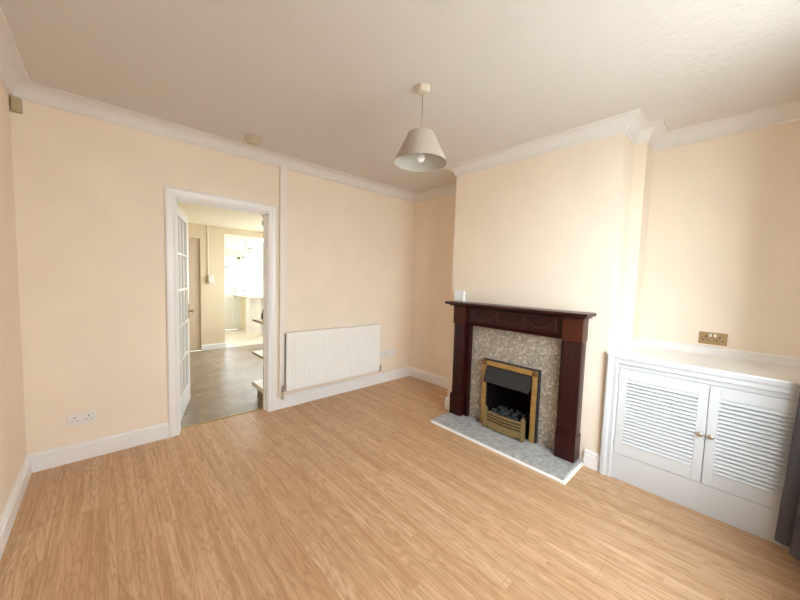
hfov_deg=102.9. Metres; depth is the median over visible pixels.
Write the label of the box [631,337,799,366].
upstand
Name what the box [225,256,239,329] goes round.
door
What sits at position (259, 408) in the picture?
threshold strip
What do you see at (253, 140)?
smoke detector
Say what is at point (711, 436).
base cabinet
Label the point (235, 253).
wall
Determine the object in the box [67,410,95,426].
wall socket
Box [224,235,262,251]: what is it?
ceiling
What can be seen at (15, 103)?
sensor
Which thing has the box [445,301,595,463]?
fireplace surround
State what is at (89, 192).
wall
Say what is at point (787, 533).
curtain
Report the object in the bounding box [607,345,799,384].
countertop
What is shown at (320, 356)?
radiator
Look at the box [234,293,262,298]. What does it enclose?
countertop
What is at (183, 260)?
door
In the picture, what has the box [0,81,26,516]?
wall
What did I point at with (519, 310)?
mantel shelf
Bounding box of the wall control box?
[207,225,213,282]
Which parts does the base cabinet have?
louvre panel, door, moulding, door, louvre panel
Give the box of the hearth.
[430,412,582,484]
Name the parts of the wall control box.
casing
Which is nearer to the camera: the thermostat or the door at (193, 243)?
the thermostat
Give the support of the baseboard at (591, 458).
attached to the wall at (555, 237)
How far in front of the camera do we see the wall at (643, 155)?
2.44 m
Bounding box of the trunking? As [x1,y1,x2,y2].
[278,166,286,398]
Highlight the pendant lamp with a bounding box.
[394,83,446,171]
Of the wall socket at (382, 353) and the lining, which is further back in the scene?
the wall socket at (382, 353)
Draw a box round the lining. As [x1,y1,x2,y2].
[176,198,267,431]
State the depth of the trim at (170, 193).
2.67 m
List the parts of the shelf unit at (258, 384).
shelf, shelf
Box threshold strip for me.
[181,408,262,428]
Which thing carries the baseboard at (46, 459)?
attached to the wall at (13, 447)
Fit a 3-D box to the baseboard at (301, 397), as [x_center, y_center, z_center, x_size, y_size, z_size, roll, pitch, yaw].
[-0.160,1.085,3.487,1.947,0.128,1.222,-2,5,-43]
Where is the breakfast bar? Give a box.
[234,293,262,334]
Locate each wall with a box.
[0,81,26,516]
[10,100,414,453]
[224,239,262,328]
[410,120,799,435]
[447,133,633,461]
[619,142,653,347]
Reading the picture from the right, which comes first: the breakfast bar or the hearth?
the hearth
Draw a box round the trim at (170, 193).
[164,186,276,436]
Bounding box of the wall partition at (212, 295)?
[188,223,262,344]
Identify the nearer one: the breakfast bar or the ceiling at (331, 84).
the ceiling at (331, 84)
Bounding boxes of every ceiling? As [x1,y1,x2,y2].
[0,0,799,192]
[177,202,262,231]
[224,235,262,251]
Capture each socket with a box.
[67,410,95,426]
[380,351,386,357]
[386,349,394,356]
[698,331,727,345]
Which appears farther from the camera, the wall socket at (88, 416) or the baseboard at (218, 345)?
the baseboard at (218, 345)
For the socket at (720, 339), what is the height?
0.086 m
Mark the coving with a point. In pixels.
(14, 78)
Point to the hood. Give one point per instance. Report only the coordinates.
(522, 383)
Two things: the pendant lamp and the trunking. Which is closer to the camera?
the pendant lamp
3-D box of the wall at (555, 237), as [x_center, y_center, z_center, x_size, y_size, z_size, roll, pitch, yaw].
[1.226,-0.047,2.999,0.520,2.535,1.445,-2,5,-43]
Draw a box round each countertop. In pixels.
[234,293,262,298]
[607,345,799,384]
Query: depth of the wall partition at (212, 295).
5.72 m
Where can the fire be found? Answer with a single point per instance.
(510, 394)
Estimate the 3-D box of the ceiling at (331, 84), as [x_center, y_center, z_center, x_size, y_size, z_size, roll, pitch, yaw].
[0.112,-1.328,1.885,3.809,0.100,3.840,-2,5,-43]
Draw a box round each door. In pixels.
[177,205,194,420]
[188,238,200,350]
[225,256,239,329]
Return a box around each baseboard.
[0,422,168,559]
[201,343,225,350]
[275,366,449,409]
[583,448,599,470]
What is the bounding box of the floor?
[0,329,799,599]
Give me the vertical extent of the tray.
0.123 m
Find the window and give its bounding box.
[242,256,262,291]
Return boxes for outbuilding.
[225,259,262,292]
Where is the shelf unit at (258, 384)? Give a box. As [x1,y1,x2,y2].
[252,318,262,399]
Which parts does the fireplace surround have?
swag moulding, panel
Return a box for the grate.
[486,410,520,438]
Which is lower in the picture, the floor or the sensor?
the floor
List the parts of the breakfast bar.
support panel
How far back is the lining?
3.14 m
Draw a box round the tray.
[487,416,519,440]
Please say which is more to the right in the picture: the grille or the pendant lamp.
the pendant lamp
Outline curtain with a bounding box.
[774,394,799,560]
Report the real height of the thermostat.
0.102 m
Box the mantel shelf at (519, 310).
[445,301,595,318]
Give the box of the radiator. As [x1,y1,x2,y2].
[281,324,380,399]
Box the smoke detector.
[245,135,261,145]
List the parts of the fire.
post, post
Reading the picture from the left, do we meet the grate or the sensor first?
the sensor
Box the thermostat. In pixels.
[454,291,464,301]
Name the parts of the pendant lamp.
lamp shade, bulb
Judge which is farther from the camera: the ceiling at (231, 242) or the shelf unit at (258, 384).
the ceiling at (231, 242)
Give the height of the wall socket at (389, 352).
0.086 m
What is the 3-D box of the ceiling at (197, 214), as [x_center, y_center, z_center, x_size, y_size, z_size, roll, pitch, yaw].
[-2.316,-1.249,4.510,2.780,0.085,3.283,-2,5,-43]
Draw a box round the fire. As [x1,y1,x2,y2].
[480,358,541,443]
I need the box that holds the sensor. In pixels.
[9,96,22,113]
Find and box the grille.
[286,324,374,332]
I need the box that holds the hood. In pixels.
[483,365,531,394]
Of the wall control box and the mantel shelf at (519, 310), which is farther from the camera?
the wall control box
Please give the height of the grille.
0.006 m
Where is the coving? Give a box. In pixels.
[0,6,799,202]
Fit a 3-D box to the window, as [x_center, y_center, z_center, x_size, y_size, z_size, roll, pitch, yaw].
[-3.526,-0.662,8.335,1.135,0.880,0.060,-2,5,-43]
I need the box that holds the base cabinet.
[599,345,799,548]
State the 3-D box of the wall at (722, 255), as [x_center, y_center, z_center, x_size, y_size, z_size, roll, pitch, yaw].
[1.482,-0.052,3.193,0.120,2.535,3.720,-2,5,-43]

